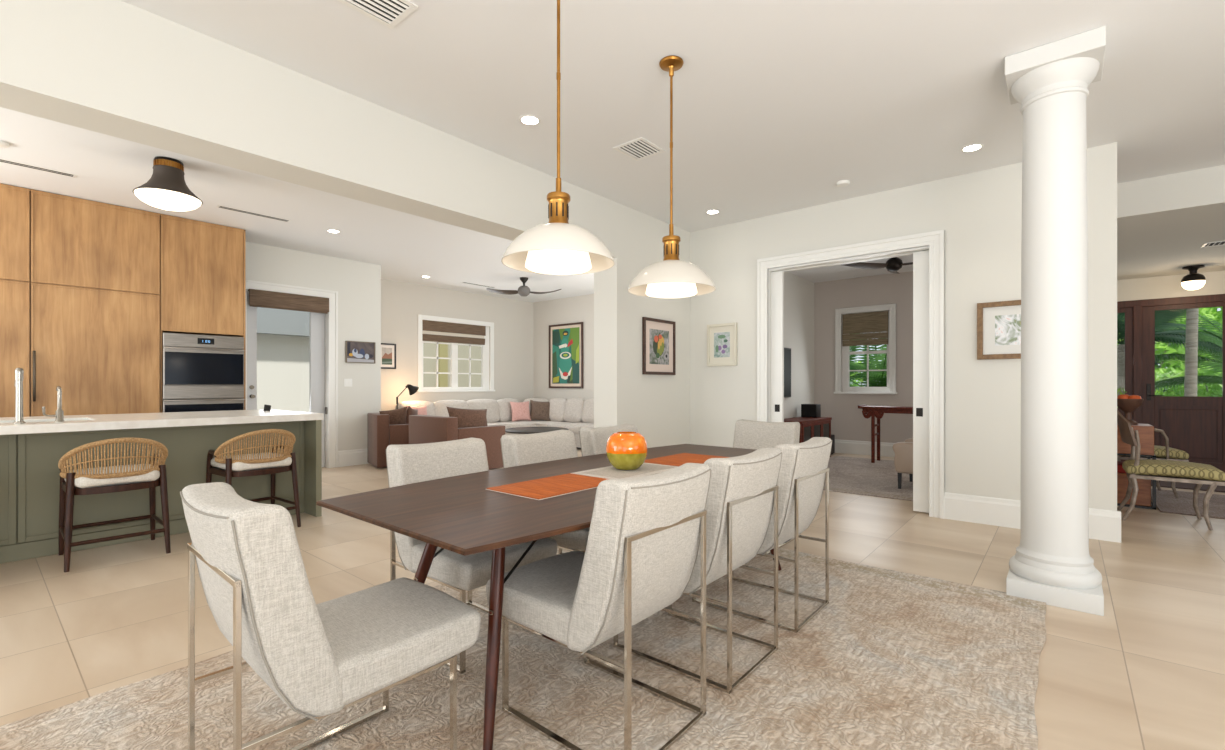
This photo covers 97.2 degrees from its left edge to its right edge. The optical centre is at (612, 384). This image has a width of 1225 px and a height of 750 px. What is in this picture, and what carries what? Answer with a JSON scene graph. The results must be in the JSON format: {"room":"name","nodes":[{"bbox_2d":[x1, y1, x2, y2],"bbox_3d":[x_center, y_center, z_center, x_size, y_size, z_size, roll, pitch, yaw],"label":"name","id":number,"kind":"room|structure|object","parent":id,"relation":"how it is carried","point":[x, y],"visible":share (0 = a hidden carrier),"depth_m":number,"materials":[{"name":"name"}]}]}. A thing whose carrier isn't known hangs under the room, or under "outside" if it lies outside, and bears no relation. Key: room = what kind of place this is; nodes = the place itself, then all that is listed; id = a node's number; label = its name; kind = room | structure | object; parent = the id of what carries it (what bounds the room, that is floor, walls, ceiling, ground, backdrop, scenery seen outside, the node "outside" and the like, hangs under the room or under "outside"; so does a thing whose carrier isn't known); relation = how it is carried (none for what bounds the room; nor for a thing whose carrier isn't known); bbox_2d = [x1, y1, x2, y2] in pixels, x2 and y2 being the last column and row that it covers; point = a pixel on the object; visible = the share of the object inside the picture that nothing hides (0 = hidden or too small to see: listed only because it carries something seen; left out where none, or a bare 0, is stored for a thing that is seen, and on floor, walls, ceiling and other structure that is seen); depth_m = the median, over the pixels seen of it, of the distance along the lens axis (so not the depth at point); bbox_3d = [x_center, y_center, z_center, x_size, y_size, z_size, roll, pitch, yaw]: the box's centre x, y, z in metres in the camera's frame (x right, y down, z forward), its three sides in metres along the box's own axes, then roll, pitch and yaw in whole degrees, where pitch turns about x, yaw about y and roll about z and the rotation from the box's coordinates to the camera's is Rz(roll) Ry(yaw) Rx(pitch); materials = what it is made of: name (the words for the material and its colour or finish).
{"room":"dining room","nodes":[
{"label":"dining room","id":0,"kind":"room"},
{"bbox_2d":[246,242,380,450],"bbox_3d":[-6.829,-0.330,5.474,1.200,3.060,8.620,0,0,40],"label":"wall","id":1,"kind":"structure","parent":0,"point":[357,284],"depth_m":8.02,"materials":[{"name":"white paint"}]},
{"bbox_2d":[248,289,328,313],"bbox_3d":[-4.404,-1.137,7.389,0.054,0.223,0.990,0,0,40],"label":"roman shade","id":2,"kind":"object","parent":1,"relation":"attached to","point":[257,298],"visible":1,"depth_m":7.34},
{"bbox_2d":[246,280,337,467],"bbox_3d":[-4.494,-0.081,7.458,0.232,2.562,1.264,0,0,40],"label":"door frame","id":3,"kind":"structure","parent":1,"relation":"in","point":[323,328],"depth_m":7.79,"materials":[{"name":"white"}]},
{"bbox_2d":[338,448,369,466],"bbox_3d":[-1.273,1.083,8.679,5.300,0.235,4.730,0,0,40],"label":"baseboard","id":4,"kind":"structure","parent":1,"relation":"attached to","point":[356,456],"depth_m":8.04,"materials":[{"name":"white"}]},
{"bbox_2d":[345,341,374,363],"bbox_3d":[-3.793,-0.492,8.136,0.030,0.325,0.440,0,0,40],"label":"framed picture","id":5,"kind":"object","parent":1,"relation":"attached to","point":[355,351],"visible":1,"depth_m":8.12,"materials":[{"name":"paper"}]},
{"bbox_2d":[381,279,532,420],"bbox_3d":[-3.104,-0.330,10.736,0.150,3.060,4.230,0,0,40],"label":"wall","id":6,"kind":"structure","parent":0,"point":[401,302],"depth_m":10.57,"materials":[{"name":"grey paint"}]},
{"bbox_2d":[381,343,395,368],"bbox_3d":[-3.985,-0.510,9.543,0.030,0.450,0.330,0,0,40],"label":"framed picture","id":7,"kind":"object","parent":6,"relation":"attached to","point":[388,351],"visible":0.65,"depth_m":9.56,"materials":[{"name":"black"}]},
{"bbox_2d":[417,314,494,391],"bbox_3d":[-3.076,-0.587,10.693,0.150,1.443,1.756,0,0,40],"label":"window","id":8,"kind":"structure","parent":6,"relation":"in","point":[453,358],"depth_m":10.69,"materials":[{"name":"white"}]},
{"bbox_2d":[422,320,485,344],"bbox_3d":[-3.101,-1.024,10.636,0.040,0.389,1.440,0,0,40],"label":"roman shade","id":9,"kind":"object","parent":8,"relation":"attached to","point":[436,331],"visible":1,"depth_m":10.58,"materials":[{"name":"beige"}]},
{"bbox_2d":[533,294,593,422],"bbox_3d":[0.327,-0.330,10.522,5.385,3.060,0.150,0,0,40],"label":"wall","id":10,"kind":"structure","parent":0,"point":[576,309],"depth_m":11.64,"materials":[{"name":"grey paint"}]},
{"bbox_2d":[549,322,582,387],"bbox_3d":[-1.000,-0.618,11.507,1.005,1.372,0.040,0,0,40],"label":"framed picture","id":11,"kind":"object","parent":10,"relation":"attached to","point":[565,340],"visible":1,"depth_m":11.49,"materials":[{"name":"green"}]},
{"bbox_2d":[552,327,578,383],"bbox_3d":[-0.997,-0.618,11.511,0.809,1.176,0.025,0,0,40],"label":"print","id":12,"kind":"object","parent":11,"relation":"attached to","point":[565,340],"depth_m":11.50,"materials":[{"name":"paper"}]},
{"bbox_2d":[0,0,1224,302],"bbox_3d":[0.363,-1.920,3.936,14.700,0.120,15.700,0,0,40],"label":"ceiling","id":13,"kind":"structure","parent":0,"point":[777,103],"depth_m":3.51,"materials":[{"name":"white paint"}]},
{"bbox_2d":[133,156,202,210],"bbox_3d":[-3.682,-1.663,4.481,0.451,0.392,0.451,0,0,40],"label":"ceiling lamp","id":14,"kind":"object","parent":13,"relation":"attached to","point":[166,189],"visible":1,"depth_m":4.39,"materials":[{"name":"brown metal"}]},
{"bbox_2d":[134,188,201,210],"bbox_3d":[-3.682,-1.512,4.481,0.436,0.091,0.436,0,0,40],"label":"diffuser","id":15,"kind":"object","parent":14,"relation":"attached to","point":[172,199],"depth_m":4.38,"materials":[{"name":"white"}]},
{"bbox_2d":[338,0,417,28],"bbox_3d":[-1.172,-1.854,2.587,0.256,0.010,0.376,0,0,40],"label":"ceiling vent","id":16,"kind":"object","parent":13,"relation":"in","point":[389,13],"visible":1,"depth_m":2.67,"materials":[{"name":"white"}]},
{"bbox_2d":[501,0,614,274],"bbox_3d":[-0.242,-1.187,2.421,0.503,1.346,0.503,0,0,40],"label":"pendant lamp","id":17,"kind":"object","parent":13,"relation":"hanging from","point":[557,246],"visible":1,"depth_m":2.33,"materials":[{"name":"glass"}]},
{"bbox_2d":[525,250,591,274],"bbox_3d":[-0.242,-0.607,2.421,0.296,0.186,0.296,0,0,40],"label":"diffuser","id":18,"kind":"object","parent":17,"relation":"attached to","point":[553,262],"depth_m":2.33,"materials":[{"name":"white glass"}]},
{"bbox_2d":[613,137,664,160],"bbox_3d":[0.210,-1.854,4.260,0.286,0.010,0.316,0,0,40],"label":"ceiling vent","id":19,"kind":"object","parent":13,"relation":"in","point":[640,148],"visible":1,"depth_m":4.25,"materials":[{"name":"white"}]},
{"bbox_2d":[628,55,715,297],"bbox_3d":[0.340,-1.187,3.114,0.503,1.346,0.503,0,0,40],"label":"pendant lamp","id":20,"kind":"object","parent":13,"relation":"hanging from","point":[671,277],"visible":1,"depth_m":3.04,"materials":[{"name":"glass"}]},
{"bbox_2d":[646,282,696,297],"bbox_3d":[0.340,-0.607,3.114,0.296,0.186,0.296,0,0,40],"label":"diffuser","id":21,"kind":"object","parent":20,"relation":"attached to","point":[670,289],"depth_m":3.02,"materials":[{"name":"white glass"}]},
{"bbox_2d":[843,257,912,273],"bbox_3d":[4.080,-1.730,7.635,1.337,0.259,1.281,0,0,40],"label":"ceiling fan","id":22,"kind":"object","parent":13,"relation":"hanging from","point":[894,264],"visible":0.76,"depth_m":7.53,"materials":[{"name":"brown metal"}]},
{"bbox_2d":[0,449,1224,749],"bbox_3d":[0.363,1.260,3.936,14.700,0.120,15.700,0,0,40],"label":"floor","id":23,"kind":"structure","parent":0,"point":[1147,673],"depth_m":2.89,"materials":[{"name":"tile"}]},
{"bbox_2d":[0,183,29,416],"bbox_3d":[-6.043,-0.326,4.931,0.602,3.052,0.956,0,0,40],"label":"tall cabinet","id":24,"kind":"object","parent":23,"relation":"on","point":[14,201],"visible":0.74,"depth_m":5.03,"materials":[{"name":"brown wood"}]},
{"bbox_2d":[30,189,159,416],"bbox_3d":[-5.413,-0.326,5.654,0.640,3.052,0.954,0,0,40],"label":"tall cabinet","id":25,"kind":"object","parent":23,"relation":"on","point":[95,266],"visible":0.77,"depth_m":5.44,"materials":[{"name":"brown wood"}]},
{"bbox_2d":[58,437,170,571],"bbox_3d":[-3.507,0.777,3.808,0.618,0.849,0.566,0,0,41],"label":"bar stool","id":26,"kind":"object","parent":23,"relation":"on","point":[152,474],"visible":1,"depth_m":3.66,"materials":[{"name":"wicker"}]},
{"bbox_2d":[64,464,159,487],"bbox_3d":[-3.521,0.638,3.821,0.514,0.102,0.494,0,0,41],"label":"cushion","id":27,"kind":"object","parent":26,"relation":"on","point":[142,476],"depth_m":3.66,"materials":[{"name":"beige fabric"}]},
{"bbox_2d":[0,420,321,563],"bbox_3d":[-4.792,0.759,3.414,1.308,0.882,5.078,0,0,40],"label":"kitchen island","id":28,"kind":"object","parent":23,"relation":"on","point":[29,469],"visible":0.61,"depth_m":4.09,"materials":[{"name":"green paint"}]},
{"bbox_2d":[0,409,323,434],"bbox_3d":[-4.808,0.379,3.402,1.340,0.238,5.140,0,0,40],"label":"island countertop","id":29,"kind":"structure","parent":28,"relation":"on","point":[34,424],"depth_m":4.25,"materials":[{"name":"white stone"}]},
{"bbox_2d":[13,367,25,423],"bbox_3d":[-4.076,0.070,3.705,0.249,0.378,0.060,0,0,40],"label":"tap","id":30,"kind":"object","parent":29,"relation":"on","point":[19,377],"visible":1,"depth_m":3.63,"materials":[{"name":"silver metal"}]},
{"bbox_2d":[0,418,94,422],"bbox_3d":[-4.368,0.380,3.771,0.460,0.236,1.070,0,0,40],"label":"sink basin","id":31,"kind":"object","parent":29,"relation":"in","point":[53,419],"depth_m":4.13,"materials":[{"name":"white"}]},
{"bbox_2d":[160,214,245,412],"bbox_3d":[-4.865,-0.326,6.337,0.602,3.052,0.790,0,0,40],"label":"tall cabinet","id":32,"kind":"object","parent":23,"relation":"on","point":[203,264],"visible":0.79,"depth_m":6.12,"materials":[{"name":"brown wood"}]},
{"bbox_2d":[162,398,244,412],"bbox_3d":[-4.810,0.480,6.290,0.546,0.640,0.748,0,0,40],"label":"wall oven","id":33,"kind":"object","parent":32,"relation":"in","point":[215,404],"visible":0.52,"depth_m":6.10,"materials":[{"name":"metal"}]},
{"bbox_2d":[162,333,244,398],"bbox_3d":[-4.810,-0.206,6.290,0.546,0.723,0.748,0,0,40],"label":"wall oven","id":34,"kind":"object","parent":32,"relation":"in","point":[194,366],"visible":1,"depth_m":6.10,"materials":[{"name":"metal"}]},
{"bbox_2d":[206,429,300,526],"bbox_3d":[-2.982,0.777,4.497,0.618,0.849,0.566,0,0,37],"label":"bar stool","id":35,"kind":"object","parent":23,"relation":"on","point":[255,464],"visible":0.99,"depth_m":4.35,"materials":[{"name":"wicker"}]},
{"bbox_2d":[211,452,291,470],"bbox_3d":[-2.997,0.638,4.508,0.514,0.102,0.494,0,0,37],"label":"cushion","id":36,"kind":"object","parent":35,"relation":"on","point":[277,462],"depth_m":4.33,"materials":[{"name":"beige fabric"}]},
{"bbox_2d":[367,413,408,467],"bbox_3d":[-3.149,0.802,8.227,0.960,0.755,0.660,0,0,-35],"label":"chair","id":37,"kind":"object","parent":23,"relation":"on","point":[380,434],"visible":0.42,"depth_m":7.80,"materials":[{"name":"brown fabric"}]},
{"bbox_2d":[409,415,504,469],"bbox_3d":[-2.203,0.802,7.671,0.950,0.755,0.960,0,0,40],"label":"chair","id":38,"kind":"object","parent":23,"relation":"on","point":[423,429],"visible":0.52,"depth_m":7.39,"materials":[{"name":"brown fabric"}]},
{"bbox_2d":[446,406,487,427],"bbox_3d":[-2.018,0.510,7.588,0.233,0.432,0.688,0,0,44],"label":"throw pillow","id":39,"kind":"object","parent":38,"relation":"on","point":[466,418],"visible":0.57,"depth_m":7.51,"materials":[{"name":"fabric"}]},
{"bbox_2d":[395,398,593,448],"bbox_3d":[-1.692,0.721,9.814,3.000,0.918,3.370,0,0,40],"label":"sectional sofa","id":40,"kind":"object","parent":23,"relation":"on","point":[571,413],"visible":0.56,"depth_m":10.67,"materials":[{"name":"beige fabric"}]},
{"bbox_2d":[395,401,434,415],"bbox_3d":[-3.502,0.530,9.615,0.287,0.505,0.730,0,0,40],"label":"cushion","id":41,"kind":"object","parent":40,"relation":"on","point":[430,406],"depth_m":9.64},
{"bbox_2d":[433,400,467,416],"bbox_3d":[-3.053,0.530,10.151,0.287,0.505,0.790,0,0,40],"label":"cushion","id":42,"kind":"object","parent":40,"relation":"on","point":[439,407],"depth_m":9.97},
{"bbox_2d":[467,399,499,422],"bbox_3d":[-2.584,0.530,10.711,0.287,0.505,0.790,0,0,40],"label":"cushion","id":43,"kind":"object","parent":40,"relation":"on","point":[492,406],"depth_m":10.71,"materials":[{"name":"fabric"}]},
{"bbox_2d":[496,398,519,421],"bbox_3d":[-2.167,0.530,11.209,0.287,0.505,0.630,0,0,40],"label":"cushion","id":44,"kind":"object","parent":40,"relation":"on","point":[504,410],"depth_m":11.01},
{"bbox_2d":[487,420,570,432],"bbox_3d":[-1.847,0.828,10.680,1.350,0.164,2.000,0,0,40],"label":"seat cushion","id":45,"kind":"object","parent":40,"relation":"on","point":[507,423],"depth_m":10.55,"materials":[{"name":"fabric"}]},
{"bbox_2d":[523,398,548,420],"bbox_3d":[-1.615,0.530,11.556,0.630,0.505,0.287,0,0,-4],"label":"cushion","id":46,"kind":"object","parent":40,"relation":"on","point":[534,399],"depth_m":11.49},
{"bbox_2d":[530,400,550,420],"bbox_3d":[-1.506,0.540,11.282,0.486,0.458,0.189,0,0,-7],"label":"throw pillow","id":47,"kind":"object","parent":40,"relation":"on","point":[539,410],"visible":0.99,"depth_m":11.22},
{"bbox_2d":[549,398,566,421],"bbox_3d":[-1.122,0.520,11.273,0.570,0.515,0.288,0,0,40],"label":"cushion","id":48,"kind":"object","parent":40,"relation":"on","point":[557,411],"depth_m":11.13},
{"bbox_2d":[550,423,593,433],"bbox_3d":[-0.662,0.828,10.444,0.730,0.164,0.840,0,0,40],"label":"seat cushion","id":49,"kind":"object","parent":40,"relation":"on","point":[575,428],"depth_m":10.15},
{"bbox_2d":[564,398,583,422],"bbox_3d":[-0.754,0.520,10.965,0.550,0.515,0.288,0,0,40],"label":"cushion","id":50,"kind":"object","parent":40,"relation":"on","point":[573,407],"depth_m":10.84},
{"bbox_2d":[0,548,1045,749],"bbox_3d":[-0.185,1.194,2.060,2.794,0.011,4.720,0,0,40],"label":"area rug","id":51,"kind":"object","parent":23,"relation":"on","point":[894,660],"visible":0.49,"depth_m":2.09,"materials":[{"name":"carpet"}]},
{"bbox_2d":[180,482,480,749],"bbox_3d":[-0.832,0.737,1.630,0.500,0.903,0.707,0,0,41],"label":"dining chair","id":52,"kind":"object","parent":51,"relation":"on","point":[324,659],"visible":1,"depth_m":1.38,"materials":[{"name":"fabric"}]},
{"bbox_2d":[386,438,557,673],"bbox_3d":[-0.676,0.737,2.563,0.707,0.903,0.500,0,0,40],"label":"dining chair","id":53,"kind":"object","parent":51,"relation":"on","point":[406,463],"visible":0.51,"depth_m":2.50,"materials":[{"name":"fabric"}]},
{"bbox_2d":[500,430,589,553],"bbox_3d":[-0.236,0.737,3.088,0.707,0.903,0.500,0,0,40],"label":"dining chair","id":54,"kind":"object","parent":51,"relation":"on","point":[521,449],"visible":0.34,"depth_m":3.11,"materials":[{"name":"fabric"}]},
{"bbox_2d":[316,444,781,749],"bbox_3d":[0.080,0.821,2.810,1.200,0.743,2.670,0,0,40],"label":"dining table","id":55,"kind":"object","parent":51,"relation":"on","point":[457,514],"visible":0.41,"depth_m":1.94,"materials":[{"name":"brown wood"}]},
{"bbox_2d":[486,473,606,499],"bbox_3d":[-0.252,0.447,2.414,0.340,0.006,0.515,0,0,40],"label":"placemat","id":56,"kind":"object","parent":55,"relation":"on","point":[548,487],"visible":0.89,"depth_m":2.36,"materials":[{"name":"orange fabric"}]},
{"bbox_2d":[571,463,678,478],"bbox_3d":[0.090,0.447,2.821,0.340,0.006,0.542,0,0,40],"label":"placemat","id":57,"kind":"object","parent":55,"relation":"on","point":[646,469],"visible":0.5,"depth_m":2.77,"materials":[{"name":"beige fabric"}]},
{"bbox_2d":[606,431,647,469],"bbox_3d":[0.075,0.347,2.853,0.220,0.193,0.220,0,0,40],"label":"vase","id":58,"kind":"object","parent":57,"relation":"on","point":[625,450],"visible":1,"depth_m":2.77,"materials":[{"name":"ceramic"}]},
{"bbox_2d":[644,453,728,465],"bbox_3d":[0.432,0.447,3.229,0.340,0.006,0.517,0,0,40],"label":"placemat","id":59,"kind":"object","parent":55,"relation":"on","point":[677,459],"visible":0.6,"depth_m":3.21,"materials":[{"name":"orange fabric"}]},
{"bbox_2d":[486,463,711,749],"bbox_3d":[-0.052,0.737,1.974,0.707,0.903,0.500,0,0,40],"label":"dining chair","id":60,"kind":"object","parent":51,"relation":"on","point":[646,533],"visible":0.98,"depth_m":1.75,"materials":[{"name":"fabric"}]},
{"bbox_2d":[579,424,637,551],"bbox_3d":[0.184,0.737,3.590,0.707,0.903,0.500,0,0,40],"label":"dining chair","id":61,"kind":"object","parent":51,"relation":"on","point":[593,441],"visible":0.22,"depth_m":3.58,"materials":[{"name":"fabric"}]},
{"bbox_2d":[613,448,781,693],"bbox_3d":[0.355,0.737,2.453,0.707,0.903,0.500,0,0,40],"label":"dining chair","id":62,"kind":"object","parent":51,"relation":"on","point":[743,490],"visible":0.68,"depth_m":2.18,"materials":[{"name":"fabric"}]},
{"bbox_2d":[692,437,831,632],"bbox_3d":[0.787,0.737,2.965,0.707,0.903,0.500,0,0,40],"label":"dining chair","id":63,"kind":"object","parent":51,"relation":"on","point":[804,470],"visible":0.67,"depth_m":2.69,"materials":[{"name":"fabric"}]},
{"bbox_2d":[733,419,799,553],"bbox_3d":[1.058,0.737,4.096,0.500,0.903,0.707,0,0,40],"label":"dining chair","id":64,"kind":"object","parent":51,"relation":"on","point":[748,434],"visible":0.27,"depth_m":4.25,"materials":[{"name":"fabric"}]},
{"bbox_2d":[784,417,831,456],"bbox_3d":[3.039,0.870,8.641,0.480,0.660,1.350,0,0,40],"label":"media console","id":65,"kind":"object","parent":23,"relation":"on","point":[810,428],"visible":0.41,"depth_m":8.45,"materials":[{"name":"brown wood"}]},
{"bbox_2d":[824,456,912,500],"bbox_3d":[3.748,1.194,7.042,2.600,0.011,3.090,0,0,40],"label":"rug","id":66,"kind":"object","parent":23,"relation":"on","point":[852,475],"visible":0.24,"depth_m":6.86,"materials":[{"name":"carpet"}]},
{"bbox_2d":[858,405,912,462],"bbox_3d":[4.602,0.757,7.951,1.770,0.885,0.400,0,0,40],"label":"altar table","id":67,"kind":"object","parent":66,"relation":"on","point":[878,412],"visible":0.48,"depth_m":8.24,"materials":[{"name":"wood"}]},
{"bbox_2d":[893,438,912,488],"bbox_3d":[3.745,0.739,6.190,0.850,0.897,0.720,0,0,40],"label":"leather armchair","id":68,"kind":"object","parent":66,"relation":"on","point":[903,461],"visible":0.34,"depth_m":6.12,"materials":[{"name":"beige"}]},
{"bbox_2d":[1005,26,1105,615],"bbox_3d":[2.521,-0.329,3.087,0.424,3.058,0.424,0,0,40],"label":"column","id":69,"kind":"structure","parent":23,"relation":"on","point":[1052,563],"depth_m":2.96,"materials":[{"name":"white"}]},
{"bbox_2d":[1117,423,1155,509],"bbox_3d":[5.172,0.800,5.549,0.544,0.800,0.474,0,0,40],"label":"wooden chest","id":70,"kind":"object","parent":23,"relation":"on","point":[1146,431],"visible":0.4,"depth_m":5.28,"materials":[{"name":"brown wood"}]},
{"bbox_2d":[1117,399,1143,424],"bbox_3d":[5.225,0.270,5.472,0.230,0.260,0.230,0,0,40],"label":"pedestal bowl","id":71,"kind":"object","parent":70,"relation":"on","point":[1128,406],"visible":0.7,"depth_m":5.42,"materials":[{"name":"brown"}]},
{"bbox_2d":[1117,409,1224,529],"bbox_3d":[4.924,0.713,4.798,0.680,0.985,0.526,0,0,40],"label":"chair","id":72,"kind":"object","parent":23,"relation":"on","point":[1135,468],"visible":0.98,"depth_m":4.72,"materials":[{"name":"green fabric"}]},
{"bbox_2d":[1151,489,1224,518],"bbox_3d":[6.610,1.194,4.860,2.510,0.011,1.500,0,0,40],"label":"entry rug","id":73,"kind":"object","parent":23,"relation":"on","point":[1166,502],"visible":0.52,"depth_m":5.41,"materials":[{"name":"fabric"}]},
{"bbox_2d":[1117,428,1188,497],"bbox_3d":[5.849,0.701,5.996,0.680,0.985,0.572,0,0,30],"label":"chair","id":74,"kind":"object","parent":73,"relation":"on","point":[1161,452],"visible":0.3,"depth_m":5.70,"materials":[{"name":"green fabric"}]},
{"bbox_2d":[594,203,813,447],"bbox_3d":[1.740,-0.330,7.771,0.315,3.060,5.652,0,0,40],"label":"wall","id":75,"kind":"structure","parent":0,"point":[658,406],"depth_m":5.88,"materials":[{"name":"white paint"}]},
{"bbox_2d":[0,0,616,257],"bbox_3d":[-2.884,-1.580,2.252,0.315,0.560,8.748,0,0,40],"label":"ceiling beam","id":76,"kind":"structure","parent":75,"relation":"attached to","point":[116,68],"depth_m":3.04,"materials":[{"name":"white paint"}]},
{"bbox_2d":[642,317,675,374],"bbox_3d":[0.528,-0.425,6.055,0.028,0.620,0.610,0,0,40],"label":"framed picture","id":77,"kind":"object","parent":75,"relation":"attached to","point":[658,335],"visible":1,"depth_m":6.04,"materials":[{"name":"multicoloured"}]},
{"bbox_2d":[650,329,668,364],"bbox_3d":[0.525,-0.425,6.057,0.015,0.386,0.376,0,0,40],"label":"print","id":78,"kind":"object","parent":77,"relation":"attached to","point":[659,338],"depth_m":6.05,"materials":[{"name":"multicoloured paper"}]},
{"bbox_2d":[690,142,1116,510],"bbox_3d":[2.469,-0.330,5.433,3.806,3.060,0.200,0,0,40],"label":"wall","id":79,"kind":"structure","parent":0,"point":[979,214],"depth_m":4.78,"materials":[{"name":"white paint"}]},
{"bbox_2d":[707,322,736,365],"bbox_3d":[1.271,-0.467,6.278,0.376,0.490,0.040,0,0,40],"label":"framed picture","id":80,"kind":"object","parent":79,"relation":"attached to","point":[721,338],"visible":1,"depth_m":6.27,"materials":[{"name":"beige"}]},
{"bbox_2d":[714,332,729,357],"bbox_3d":[1.276,-0.467,6.284,0.206,0.290,0.020,0,0,40],"label":"print","id":81,"kind":"object","parent":80,"relation":"attached to","point":[721,339],"depth_m":6.28,"materials":[{"name":"paper"}]},
{"bbox_2d":[771,271,783,421],"bbox_3d":[1.770,-0.032,6.014,0.268,2.440,0.052,0,0,40],"label":"door","id":82,"kind":"structure","parent":79,"relation":"in","point":[777,278],"depth_m":5.95,"materials":[{"name":"white"}]},
{"bbox_2d":[757,230,943,518],"bbox_3d":[2.371,-0.097,5.515,1.786,2.593,0.268,0,0,40],"label":"trim","id":83,"kind":"structure","parent":79,"relation":"attached to","point":[933,241],"depth_m":5.03,"materials":[{"name":"white"}]},
{"bbox_2d":[913,250,928,512],"bbox_3d":[2.962,-0.032,5.014,0.300,2.440,0.052,0,0,40],"label":"door","id":84,"kind":"structure","parent":79,"relation":"in","point":[920,259],"depth_m":5.05,"materials":[{"name":"white"}]},
{"bbox_2d":[977,300,1020,359],"bbox_3d":[3.387,-0.464,4.509,0.570,0.488,0.035,0,0,40],"label":"framed picture","id":85,"kind":"object","parent":79,"relation":"attached to","point":[998,323],"visible":0.6,"depth_m":4.59,"materials":[{"name":"brown wood"}]},
{"bbox_2d":[995,314,1020,345],"bbox_3d":[3.391,-0.464,4.514,0.316,0.254,0.015,0,0,40],"label":"print","id":86,"kind":"object","parent":85,"relation":"attached to","point":[1007,326],"depth_m":4.55},
{"bbox_2d":[944,492,1120,542],"bbox_3d":[2.406,1.083,5.341,3.828,0.235,0.022,0,0,40],"label":"baseboard","id":87,"kind":"structure","parent":79,"relation":"attached to","point":[1105,525],"depth_m":4.58,"materials":[{"name":"white"}]},
{"bbox_2d":[814,271,1224,442],"bbox_3d":[7.303,-0.330,7.547,8.500,3.060,1.150,0,0,40],"label":"wall","id":88,"kind":"structure","parent":0,"point":[848,422],"depth_m":9.12,"materials":[{"name":"beige paint"}]},
{"bbox_2d":[835,439,894,456],"bbox_3d":[3.755,1.083,7.128,3.600,0.235,4.050,0,0,40],"label":"baseboard","id":89,"kind":"structure","parent":88,"relation":"attached to","point":[841,446],"depth_m":9.29,"materials":[{"name":"white"}]},
{"bbox_2d":[834,304,896,393],"bbox_3d":[4.345,-0.598,9.288,1.010,1.505,0.140,0,0,40],"label":"window","id":90,"kind":"structure","parent":88,"relation":"in","point":[842,353],"depth_m":9.30,"materials":[{"name":"white"}]},
{"bbox_2d":[842,311,887,345],"bbox_3d":[4.326,-0.960,9.265,0.730,0.560,0.030,0,0,40],"label":"roman shade","id":91,"kind":"object","parent":90,"relation":"attached to","point":[865,324],"visible":1,"depth_m":9.25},
{"bbox_2d":[1117,165,1224,279],"bbox_3d":[7.703,-1.702,5.105,4.750,0.315,4.080,0,0,40],"label":"ceiling","id":92,"kind":"structure","parent":88,"relation":"attached to","point":[1163,222],"depth_m":5.17,"materials":[{"name":"white paint"}]},
{"bbox_2d":[1117,294,1224,471],"bbox_3d":[8.207,-0.015,7.342,2.650,2.430,0.123,0,0,40],"label":"door","id":93,"kind":"structure","parent":88,"relation":"in","point":[1195,426],"depth_m":7.63,"materials":[{"name":"brown wood"}]},
{"bbox_2d":[1181,265,1205,289],"bbox_3d":[7.564,-1.391,7.034,0.220,0.307,0.220,0,0,40],"label":"ceiling lamp","id":94,"kind":"object","parent":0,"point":[1193,280],"visible":1,"depth_m":6.98,"materials":[{"name":"brown metal"}]},
{"label":"outside","id":95,"kind":"structure","parent":0,"visible":0},
{"bbox_2d":[257,334,480,411],"bbox_3d":[-5.109,-0.850,11.457,0.150,4.300,13.000,0,0,40],"label":"wall","id":96,"kind":"structure","parent":95,"point":[282,360],"depth_m":10.21,"materials":[{"name":"white"}]},
{"bbox_2d":[257,307,308,336],"bbox_3d":[-7.316,-1.315,8.544,0.190,0.770,5.500,0,0,40],"label":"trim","id":97,"kind":"structure","parent":96,"relation":"attached to","point":[272,321],"depth_m":9.90,"materials":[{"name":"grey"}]},
{"bbox_2d":[438,342,447,386],"bbox_3d":[-3.964,-0.570,12.637,0.070,3.660,0.200,0,0,40],"label":"trim","id":98,"kind":"structure","parent":96,"relation":"attached to","point":[442,348],"depth_m":12.61,"materials":[{"name":"beige"}]},
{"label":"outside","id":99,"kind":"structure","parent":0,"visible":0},
{"bbox_3d":[11.930,1.330,14.237,18.000,0.140,14.850,0,0,40],"label":"ground","id":100,"kind":"structure","parent":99,"visible":0},
{"bbox_2d":[850,332,886,386],"bbox_3d":[5.962,-0.085,11.864,2.991,2.691,3.199,0,0,40],"label":"palm","id":101,"kind":"object","parent":100,"relation":"on","point":[873,382],"visible":0.13,"depth_m":11.38,"materials":[{"name":"plant"}]},
{"bbox_2d":[1117,309,1221,395],"bbox_3d":[9.392,-0.532,10.096,3.206,3.585,2.620,0,0,40],"label":"fan palm","id":102,"kind":"object","parent":100,"relation":"on","point":[1164,319],"visible":0.27,"depth_m":9.45,"materials":[{"name":"plant"}]},
{"bbox_2d":[1117,307,1221,396],"bbox_3d":[12.136,-0.655,12.645,3.318,3.883,3.294,0,0,40],"label":"leafy shrub","id":103,"kind":"object","parent":100,"relation":"on","point":[1161,347],"visible":0.06,"depth_m":11.43,"materials":[{"name":"plant"}]},
{"bbox_2d":[1155,314,1221,391],"bbox_3d":[10.791,-0.070,9.115,3.085,2.660,3.230,0,0,40],"label":"young palm","id":104,"kind":"object","parent":100,"relation":"on","point":[1201,379],"visible":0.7,"depth_m":9.39,"materials":[{"name":"plant"}]},
{"bbox_2d":[1155,358,1221,396],"bbox_3d":[11.853,0.380,10.396,2.462,1.874,2.092,0,0,40],"label":"leafy shrub","id":105,"kind":"object","parent":100,"relation":"on","point":[1218,389],"visible":0.12,"depth_m":10.73,"materials":[{"name":"plant"}]},
{"bbox_2d":[1184,308,1198,396],"bbox_3d":[9.507,-1.610,8.564,3.702,5.741,4.112,0,0,40],"label":"palm","id":106,"kind":"object","parent":100,"relation":"on","point":[1191,342],"visible":0.11,"depth_m":8.68,"materials":[{"name":"plant"}]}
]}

